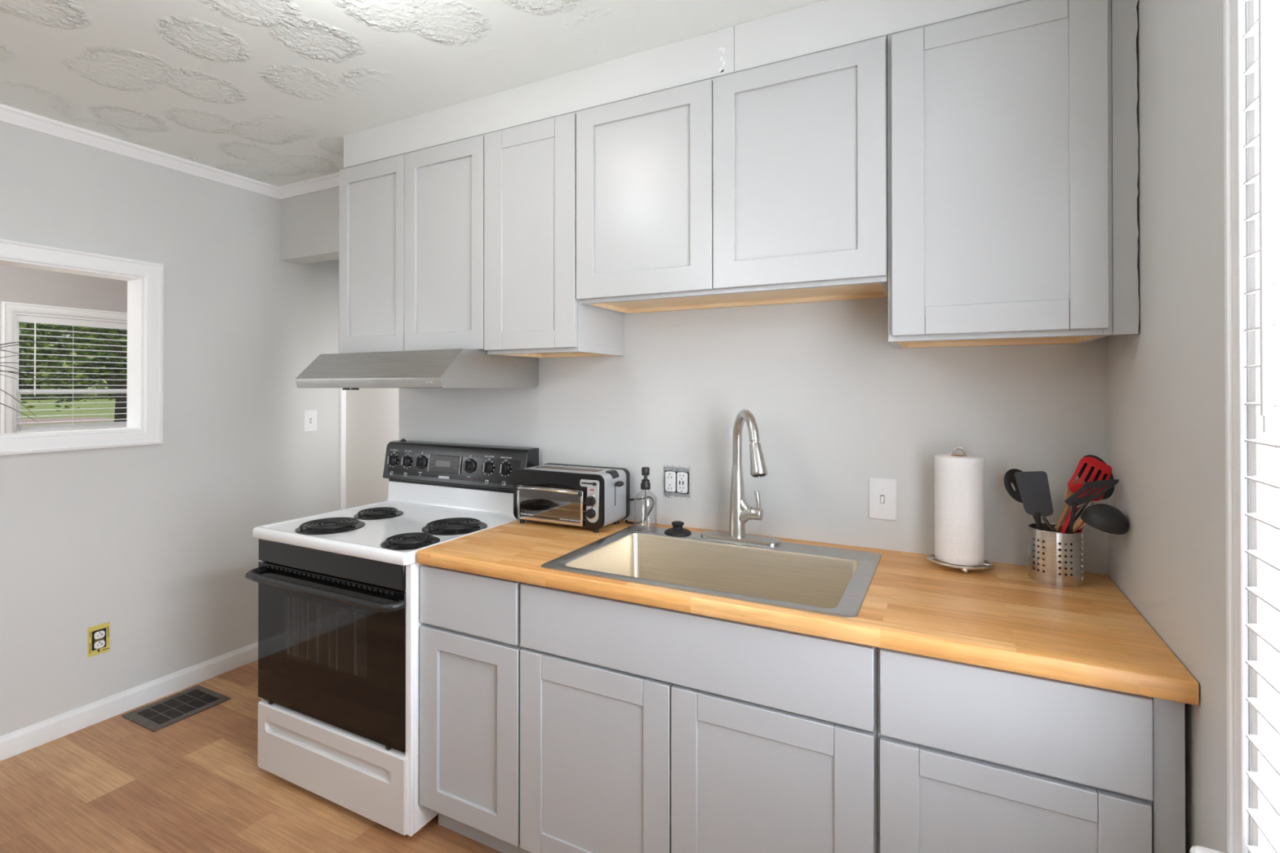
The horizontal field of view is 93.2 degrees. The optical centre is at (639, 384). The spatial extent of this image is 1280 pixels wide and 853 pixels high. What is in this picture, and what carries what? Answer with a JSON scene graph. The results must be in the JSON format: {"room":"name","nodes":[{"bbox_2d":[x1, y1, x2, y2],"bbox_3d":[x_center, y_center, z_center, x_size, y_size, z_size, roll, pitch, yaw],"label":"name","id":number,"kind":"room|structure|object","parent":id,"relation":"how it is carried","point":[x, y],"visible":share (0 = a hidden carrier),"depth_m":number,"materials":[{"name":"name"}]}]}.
{"room":"kitchen","nodes":[
{"label":"kitchen","id":0,"kind":"room"},
{"bbox_2d":[0,264,127,433],"bbox_3d":[-4.414,0.184,3.655,0.120,2.385,4.600,0,0,27],"label":"wall","id":1,"kind":"structure","parent":0,"point":[17,284],"depth_m":4.22,"materials":[{"name":"paint"}]},
{"bbox_2d":[0,301,127,433],"bbox_3d":[-3.909,-0.066,4.487,0.025,0.949,1.178,0,0,27],"label":"trim","id":2,"kind":"structure","parent":1,"relation":"attached to","point":[7,308],"depth_m":4.00,"materials":[{"name":"white paint"}]},
{"bbox_2d":[13,311,127,432],"bbox_3d":[-3.972,-0.066,4.519,0.113,0.833,1.062,0,0,27],"label":"window","id":3,"kind":"structure","parent":1,"relation":"in","point":[16,427],"depth_m":4.19,"materials":[{"name":"white paint"}]},
{"bbox_2d":[16,315,127,432],"bbox_3d":[-3.934,-0.067,4.499,0.050,0.794,1.022,0,0,27],"label":"window blind","id":4,"kind":"object","parent":3,"relation":"attached to","point":[22,318],"visible":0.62,"depth_m":4.29,"materials":[{"name":"white plastic"}]},
{"bbox_2d":[0,120,338,736],"bbox_3d":[-2.697,0.174,1.629,0.110,2.385,4.450,0,0,27],"label":"wall","id":5,"kind":"structure","parent":0,"point":[156,543],"depth_m":2.70,"materials":[{"name":"paint"}]},
{"bbox_2d":[0,257,143,438],"bbox_3d":[-2.471,-0.134,2.074,0.118,0.660,1.247,0,0,27],"label":"trim","id":6,"kind":"structure","parent":5,"relation":"attached to","point":[135,284],"depth_m":2.60,"materials":[{"name":"white paint"}]},
{"bbox_2d":[0,238,163,455],"bbox_3d":[-2.411,-0.137,2.043,0.025,0.786,1.379,0,0,27],"label":"trim","id":7,"kind":"structure","parent":5,"relation":"attached to","point":[152,433],"depth_m":2.53,"materials":[{"name":"white paint"}]},
{"bbox_2d":[87,622,110,657],"bbox_3d":[-2.201,1.039,2.466,0.009,0.120,0.072,0,0,27],"label":"electrical outlet","id":8,"kind":"object","parent":5,"relation":"attached to","point":[98,636],"visible":1,"depth_m":2.46,"materials":[{"name":"yellow paint"}]},
{"bbox_2d":[93,640,105,648],"bbox_3d":[-2.200,1.058,2.465,0.004,0.029,0.034,0,0,27],"label":"receptacle","id":9,"kind":"object","parent":8,"relation":"attached to","point":[98,644],"depth_m":2.46,"materials":[{"name":"white plastic"}]},
{"bbox_2d":[93,630,105,639],"bbox_3d":[-2.200,1.019,2.465,0.004,0.029,0.034,0,0,27],"label":"receptacle","id":10,"kind":"object","parent":8,"relation":"attached to","point":[98,634],"depth_m":2.46,"materials":[{"name":"white plastic"}]},
{"bbox_2d":[0,641,257,760],"bbox_3d":[-2.643,1.325,1.594,0.013,0.084,4.248,0,0,27],"label":"baseboard","id":11,"kind":"structure","parent":5,"relation":"attached to","point":[15,743],"depth_m":2.52,"materials":[{"name":"white paint"}]},
{"bbox_2d":[0,103,281,199],"bbox_3d":[-2.724,-0.993,1.423,0.036,0.052,3.850,0,0,27],"label":"trim","id":12,"kind":"structure","parent":5,"relation":"attached to","point":[11,115],"depth_m":2.54,"materials":[{"name":"white paint"}]},
{"bbox_2d":[0,659,502,852],"bbox_3d":[-2.212,1.416,1.375,6.170,0.100,4.450,0,0,27],"label":"floor","id":13,"kind":"structure","parent":0,"point":[196,783],"depth_m":2.00,"materials":[{"name":"brown wood"}]},
{"bbox_2d":[0,341,62,422],"bbox_3d":[-3.426,0.573,2.844,1.088,1.600,0.909,0,0,-32],"label":"potted plant","id":14,"kind":"object","parent":13,"relation":"on","point":[21,341],"visible":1,"depth_m":3.07,"materials":[{"name":"green plant"}]},
{"bbox_2d":[121,684,231,732],"bbox_3d":[-1.964,1.369,2.572,0.255,0.005,0.288,0,0,27],"label":"floor vent","id":15,"kind":"object","parent":13,"relation":"in","point":[156,716],"visible":1,"depth_m":2.56,"materials":[{"name":"metal"}]},
{"bbox_2d":[245,438,538,836],"bbox_3d":[-0.887,0.803,2.223,0.761,1.133,0.688,0,0,27],"label":"electric range","id":16,"kind":"object","parent":13,"relation":"on","point":[339,624],"visible":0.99,"depth_m":1.98,"materials":[{"name":"white metal"}]},
{"bbox_2d":[252,500,518,565],"bbox_3d":[-0.878,0.519,2.240,0.760,0.038,0.649,0,0,27],"label":"cooktop","id":17,"kind":"object","parent":16,"relation":"in","point":[386,532],"depth_m":2.10,"materials":[{"name":"white metal"}]},
{"bbox_2d":[419,564,530,852],"bbox_3d":[-0.354,0.951,2.011,0.372,0.836,0.628,0,0,27],"label":"base cabinet","id":18,"kind":"object","parent":13,"relation":"on","point":[469,635],"visible":0.56,"depth_m":1.74,"materials":[{"name":"grey paint"}]},
{"bbox_2d":[520,582,877,852],"bbox_3d":[0.218,0.950,1.719,0.911,0.836,0.628,0,0,27],"label":"base cabinet","id":19,"kind":"object","parent":13,"relation":"on","point":[644,728],"visible":0.72,"depth_m":1.42,"materials":[{"name":"grey paint"}]},
{"bbox_2d":[417,520,1199,706],"bbox_3d":[0.274,0.512,1.683,1.770,0.038,0.647,0,0,27],"label":"countertop","id":20,"kind":"structure","parent":19,"relation":"on","point":[997,617],"depth_m":1.32,"materials":[{"name":"brown wood"}]},
{"bbox_2d":[513,462,654,533],"bbox_3d":[-0.212,0.397,2.133,0.475,0.198,0.255,0,0,27],"label":"toaster oven","id":21,"kind":"object","parent":20,"relation":"on","point":[595,498],"visible":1,"depth_m":2.12,"materials":[{"name":"silver metal"}]},
{"bbox_2d":[522,507,585,520],"bbox_3d":[-0.277,0.463,2.166,0.266,0.004,0.114,0,0,27],"label":"tray","id":22,"kind":"object","parent":21,"relation":"on","point":[539,513],"depth_m":2.17,"materials":[{"name":"silver metal"}]},
{"bbox_2d":[541,524,881,617],"bbox_3d":[0.214,0.596,1.697,0.815,0.214,0.555,0,0,27],"label":"sink","id":23,"kind":"object","parent":20,"relation":"in","point":[820,580],"visible":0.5,"depth_m":1.81,"materials":[{"name":"metal"}]},
{"bbox_2d":[634,466,657,531],"bbox_3d":[0.019,0.385,2.051,0.079,0.211,0.079,0,0,27],"label":"soap dispenser","id":24,"kind":"object","parent":23,"relation":"on","point":[645,484],"visible":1,"depth_m":2.04,"materials":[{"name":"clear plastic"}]},
{"bbox_2d":[634,491,657,531],"bbox_3d":[0.019,0.419,2.051,0.079,0.142,0.079,0,0,27],"label":"bottle","id":25,"kind":"object","parent":24,"relation":"attached to","point":[638,530],"depth_m":2.05,"materials":[{"name":"clear glass"}]},
{"bbox_2d":[664,520,691,536],"bbox_3d":[0.124,0.472,1.998,0.089,0.036,0.088,0,0,27],"label":"stopper","id":26,"kind":"object","parent":23,"relation":"on","point":[677,530],"visible":1,"depth_m":1.98,"materials":[{"name":"black rubber"}]},
{"bbox_2d":[565,533,858,608],"bbox_3d":[0.201,0.598,1.665,0.715,0.211,0.420,0,0,27],"label":"basin","id":27,"kind":"object","parent":23,"relation":"in","point":[800,578],"depth_m":1.83,"materials":[{"name":"metal"}]},
{"bbox_2d":[701,409,781,546],"bbox_3d":[0.285,0.283,1.851,0.256,0.414,0.208,0,0,27],"label":"faucet","id":28,"kind":"object","parent":23,"relation":"on","point":[740,513],"visible":1,"depth_m":1.89,"materials":[{"name":"silver metal"}]},
{"bbox_2d":[927,446,992,573],"bbox_3d":[0.862,0.331,1.636,0.156,0.324,0.131,0,0,27],"label":"paper towel holder","id":29,"kind":"object","parent":20,"relation":"on","point":[988,565],"visible":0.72,"depth_m":1.60,"materials":[{"name":"silver metal"}]},
{"bbox_2d":[934,453,984,566],"bbox_3d":[0.862,0.333,1.636,0.119,0.282,0.119,0,0,27],"label":"paper towel roll","id":30,"kind":"object","parent":29,"relation":"on","point":[959,479],"visible":1,"depth_m":1.59,"materials":[{"name":"white paper"}]},
{"bbox_2d":[1027,523,1083,586],"bbox_3d":[1.047,0.427,1.528,0.115,0.130,0.115,0,0,8],"label":"utensil holder","id":31,"kind":"object","parent":20,"relation":"on","point":[1051,576],"visible":0.96,"depth_m":1.48,"materials":[{"name":"metal"}]},
{"bbox_2d":[1014,471,1053,548],"bbox_3d":[1.006,0.351,1.516,0.124,0.272,0.036,0,0,-8],"label":"spatula","id":32,"kind":"object","parent":31,"relation":"in","point":[1033,487],"visible":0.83,"depth_m":1.51,"materials":[{"name":"plastic"}]},
{"bbox_2d":[1004,468,1065,575],"bbox_3d":[1.018,0.353,1.561,0.134,0.267,0.030,0,0,40],"label":"slotted spoon","id":33,"kind":"object","parent":31,"relation":"in","point":[1009,477],"visible":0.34,"depth_m":1.59,"materials":[{"name":"black plastic"}]},
{"bbox_2d":[1004,468,1022,502],"bbox_3d":[0.989,0.264,1.581,0.067,0.088,0.013,0,0,27],"label":"bowl","id":34,"kind":"object","parent":33,"relation":"on","point":[1009,477],"depth_m":1.59,"materials":[{"name":"black plastic"}]},
{"bbox_2d":[1041,516,1071,575],"bbox_3d":[1.043,0.407,1.508,0.076,0.154,0.022,0,0,11],"label":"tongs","id":35,"kind":"object","parent":31,"relation":"in","point":[1046,521],"visible":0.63,"depth_m":1.50,"materials":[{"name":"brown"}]},
{"bbox_2d":[1038,478,1085,571],"bbox_3d":[1.066,0.359,1.533,0.104,0.250,0.016,0,0,21],"label":"wooden spoon","id":36,"kind":"object","parent":31,"relation":"in","point":[1068,493],"visible":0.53,"depth_m":1.53,"materials":[{"name":"brown wood"}]},
{"bbox_2d":[1064,478,1085,499],"bbox_3d":[1.093,0.268,1.520,0.044,0.068,0.005,0,0,27],"label":"bowl","id":37,"kind":"object","parent":36,"relation":"on","point":[1068,493],"depth_m":1.52,"materials":[{"name":"plastic"}]},
{"bbox_2d":[1064,522,1086,574],"bbox_3d":[1.087,0.408,1.515,0.055,0.150,0.018,0,0,43],"label":"brush","id":38,"kind":"object","parent":31,"relation":"in","point":[1081,529],"visible":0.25,"depth_m":1.50,"materials":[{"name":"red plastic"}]},
{"bbox_2d":[1057,500,1093,563],"bbox_3d":[1.066,0.384,1.498,0.093,0.201,0.034,0,0,27],"label":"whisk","id":39,"kind":"object","parent":31,"relation":"in","point":[1091,501],"visible":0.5,"depth_m":1.49,"materials":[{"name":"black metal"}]},
{"bbox_2d":[1043,454,1114,572],"bbox_3d":[1.099,0.330,1.525,0.154,0.309,0.028,0,0,27],"label":"slotted turner","id":40,"kind":"object","parent":31,"relation":"in","point":[1108,494],"visible":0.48,"depth_m":1.51,"materials":[{"name":"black plastic"}]},
{"bbox_2d":[1077,454,1114,499],"bbox_3d":[1.131,0.229,1.501,0.076,0.108,0.016,0,0,19],"label":"bowl","id":41,"kind":"object","parent":40,"relation":"on","point":[1108,494],"depth_m":1.50,"materials":[{"name":"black plastic"}]},
{"bbox_2d":[1057,456,1111,550],"bbox_3d":[1.090,0.332,1.504,0.146,0.304,0.031,0,0,16],"label":"slotted turner","id":42,"kind":"object","parent":31,"relation":"in","point":[1091,461],"visible":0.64,"depth_m":1.50,"materials":[{"name":"red plastic"}]},
{"bbox_2d":[1064,479,1119,575],"bbox_3d":[1.085,0.354,1.460,0.031,0.259,0.107,0,0,-42],"label":"slotted turner","id":43,"kind":"object","parent":31,"relation":"in","point":[1073,501],"visible":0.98,"depth_m":1.47,"materials":[{"name":"black plastic"}]},
{"bbox_2d":[1058,503,1128,575],"bbox_3d":[1.065,0.382,1.445,0.090,0.204,0.162,0,0,-29],"label":"ladle","id":44,"kind":"object","parent":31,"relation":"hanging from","point":[1104,517],"visible":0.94,"depth_m":1.39,"materials":[{"name":"black plastic"}]},
{"bbox_2d":[1080,503,1128,534],"bbox_3d":[1.082,0.310,1.413,0.090,0.061,0.089,0,0,27],"label":"bowl","id":45,"kind":"object","parent":44,"relation":"on","point":[1104,517],"depth_m":1.38,"materials":[{"name":"black plastic"}]},
{"bbox_2d":[877,647,1185,852],"bbox_3d":[0.841,0.948,1.401,0.487,0.836,0.628,0,0,27],"label":"base cabinet","id":46,"kind":"object","parent":13,"relation":"on","point":[971,758],"visible":0.7,"depth_m":1.12,"materials":[{"name":"grey paint"}]},
{"bbox_2d":[0,0,823,186],"bbox_3d":[-2.212,-1.069,1.387,6.170,0.100,4.450,0,0,27],"label":"ceiling","id":47,"kind":"structure","parent":0,"point":[268,91],"depth_m":1.89,"materials":[{"name":"white paint"}]},
{"bbox_2d":[280,186,1108,576],"bbox_3d":[-0.208,0.179,2.575,3.685,2.385,0.500,0,0,27],"label":"wall","id":48,"kind":"structure","parent":0,"point":[835,406],"depth_m":1.93,"materials":[{"name":"paint"}]},
{"bbox_2d":[278,172,339,199],"bbox_3d":[-1.475,-0.986,2.926,0.892,0.052,0.036,0,0,27],"label":"trim","id":49,"kind":"structure","parent":48,"relation":"attached to","point":[331,180],"depth_m":3.00,"materials":[{"name":"white paint"}]},
{"bbox_2d":[303,409,316,431],"bbox_3d":[-1.782,0.197,3.283,0.016,0.118,0.075,0,0,27],"label":"light switch","id":50,"kind":"object","parent":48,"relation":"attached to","point":[309,415],"visible":1,"depth_m":3.28,"materials":[{"name":"white plastic"}]},
{"bbox_2d":[338,387,346,510],"bbox_3d":[-1.313,0.330,3.270,0.862,2.090,0.064,0,0,27],"label":"trim","id":51,"kind":"structure","parent":48,"relation":"attached to","point":[342,393],"depth_m":3.44,"materials":[{"name":"white paint"}]},
{"bbox_2d":[346,387,399,508],"bbox_3d":[-1.302,0.354,3.273,0.830,2.018,0.020,0,0,27],"label":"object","id":52,"kind":"structure","parent":48,"relation":"in","point":[372,414],"depth_m":3.37,"materials":[{"name":"white paint"}]},
{"bbox_2d":[338,133,487,353],"bbox_3d":[-0.809,-0.500,2.423,0.756,0.762,0.322,0,0,27],"label":"upper cabinet","id":53,"kind":"object","parent":48,"relation":"attached to","point":[411,224],"visible":0.59,"depth_m":2.26,"materials":[{"name":"grey paint"}]},
{"bbox_2d":[294,348,538,390],"bbox_3d":[-0.845,-0.049,2.328,0.736,0.138,0.518,0,0,27],"label":"range hood","id":54,"kind":"object","parent":48,"relation":"attached to","point":[457,367],"visible":0.99,"depth_m":2.12,"materials":[{"name":"metal"}]},
{"bbox_2d":[484,111,623,358],"bbox_3d":[-0.302,-0.493,2.164,0.381,0.777,0.322,0,0,27],"label":"upper cabinet","id":55,"kind":"object","parent":48,"relation":"attached to","point":[532,308],"visible":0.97,"depth_m":2.02,"materials":[{"name":"grey paint"}]},
{"bbox_2d":[662,465,691,500],"bbox_3d":[0.127,0.342,2.118,0.112,0.119,0.010,0,0,27],"label":"electrical outlet","id":56,"kind":"object","parent":48,"relation":"attached to","point":[677,480],"visible":1,"depth_m":2.12,"materials":[{"name":"paint"}]},
{"bbox_2d":[665,466,675,496],"bbox_3d":[0.107,0.341,2.127,0.039,0.099,0.007,0,0,27],"label":"receptacle","id":57,"kind":"object","parent":56,"relation":"attached to","point":[670,472],"depth_m":2.12,"materials":[{"name":"white plastic"}]},
{"bbox_2d":[676,467,687,497],"bbox_3d":[0.147,0.341,2.106,0.039,0.099,0.007,0,0,27],"label":"receptacle","id":58,"kind":"object","parent":56,"relation":"attached to","point":[682,473],"depth_m":2.11,"materials":[{"name":"white plastic"}]},
{"bbox_2d":[343,0,1028,168],"bbox_3d":[0.002,-0.950,2.021,2.561,0.132,0.305,0,0,27],"label":"soffit","id":59,"kind":"structure","parent":48,"relation":"attached to","point":[825,24],"depth_m":1.80,"materials":[{"name":"paint"}]},
{"bbox_2d":[576,35,888,314],"bbox_3d":[0.279,-0.571,1.868,0.921,0.624,0.322,0,0,27],"label":"upper cabinet","id":60,"kind":"object","parent":48,"relation":"attached to","point":[766,184],"visible":0.93,"depth_m":1.70,"materials":[{"name":"grey paint"}]},
{"bbox_2d":[868,477,897,520],"bbox_3d":[0.724,0.343,1.809,0.079,0.123,0.016,0,0,27],"label":"light switch","id":61,"kind":"object","parent":48,"relation":"attached to","point":[882,492],"visible":1,"depth_m":1.81,"materials":[{"name":"white plastic"}]},
{"bbox_2d":[887,0,1138,348],"bbox_3d":[0.914,-0.496,1.544,0.501,0.777,0.322,0,0,27],"label":"upper cabinet","id":62,"kind":"object","parent":48,"relation":"attached to","point":[1013,136],"visible":1,"depth_m":1.40,"materials":[{"name":"grey paint"}]},
{"bbox_2d":[1107,0,1252,852],"bbox_3d":[0.369,0.166,-0.217,0.120,2.385,3.950,0,0,27],"label":"wall","id":63,"kind":"structure","parent":0,"point":[1166,380],"depth_m":1.07,"materials":[{"name":"paint"}]},
{"bbox_2d":[1189,845,1224,852],"bbox_3d":[0.587,0.685,0.403,0.056,0.025,1.077,0,0,27],"label":"trim","id":64,"kind":"structure","parent":63,"relation":"attached to","point":[1195,849],"depth_m":0.88,"materials":[{"name":"white paint"}]},
{"bbox_2d":[1223,0,1249,852],"bbox_3d":[0.620,-0.065,0.421,0.012,1.472,1.016,0,0,27],"label":"trim","id":65,"kind":"structure","parent":63,"relation":"attached to","point":[1234,11],"depth_m":0.85,"materials":[{"name":"white paint"}]},
{"bbox_2d":[1248,0,1279,849],"bbox_3d":[0.677,-0.044,0.392,0.113,1.430,0.932,0,0,27],"label":"window","id":66,"kind":"structure","parent":63,"relation":"in","point":[1262,457],"depth_m":0.81,"materials":[{"name":"white paint"}]},
{"bbox_2d":[1242,0,1279,852],"bbox_3d":[0.626,-0.040,0.416,0.068,1.393,0.890,0,0,27],"label":"window blind","id":67,"kind":"object","parent":66,"relation":"attached to","point":[1268,21],"visible":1,"depth_m":0.75,"materials":[{"name":"white"}]},
{"label":"outside","id":68,"kind":"structure","parent":0,"visible":0},
{"bbox_2d":[20,399,115,426],"bbox_3d":[-47.949,2.169,65.938,133.900,0.200,110.000,0,0,27],"label":"ground","id":69,"kind":"structure","parent":68,"point":[38,406],"depth_m":48.41,"materials":[{"name":"green plant"}]},
{"bbox_2d":[18,322,115,411],"bbox_3d":[-13.949,-1.151,12.523,4.878,6.002,5.096,0,0,27],"label":"tree","id":70,"kind":"object","parent":69,"relation":"on","point":[22,331],"visible":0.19,"depth_m":12.53,"materials":[{"name":"green plant"}]},
{"bbox_2d":[20,417,114,425],"bbox_3d":[-33.144,1.886,27.737,9.000,0.008,15.400,0,0,27],"label":"driveway","id":71,"kind":"structure","parent":69,"relation":"on","point":[67,419],"depth_m":32.51,"materials":[{"name":"grey concrete"}]},
{"bbox_2d":[18,322,116,402],"bbox_3d":[-23.218,-1.859,22.317,5.024,7.519,7.578,0,0,-16],"label":"tree","id":72,"kind":"object","parent":69,"relation":"on","point":[63,352],"visible":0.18,"depth_m":22.95,"materials":[{"name":"green plant"}]},
{"bbox_2d":[18,335,117,399],"bbox_3d":[-82.608,-2.345,90.351,3.166,9.655,43.340,0,0,27],"label":"hedge","id":73,"kind":"object","parent":69,"relation":"on","point":[75,358],"visible":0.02,"depth_m":88.39,"materials":[{"name":"green plant"}]},
{"bbox_2d":[18,322,127,421],"bbox_3d":[-9.266,-0.883,11.044,3.564,5.456,3.917,0,0,-22],"label":"tree","id":74,"kind":"object","parent":69,"relation":"on","point":[84,329],"visible":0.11,"depth_m":10.33,"materials":[{"name":"green plant"}]},
{"bbox_2d":[18,321,127,422],"bbox_3d":[-16.364,-1.610,18.760,6.229,6.983,5.958,0,0,27],"label":"tree","id":75,"kind":"object","parent":69,"relation":"on","point":[118,396],"visible":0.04,"depth_m":18.68,"materials":[{"name":"green plant"}]},
{"bbox_2d":[102,360,116,403],"bbox_3d":[-21.477,-2.144,29.675,7.221,8.156,7.743,0,0,27],"label":"tree","id":76,"kind":"object","parent":69,"relation":"on","point":[114,387],"visible":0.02,"depth_m":26.58,"materials":[{"name":"green plant"}]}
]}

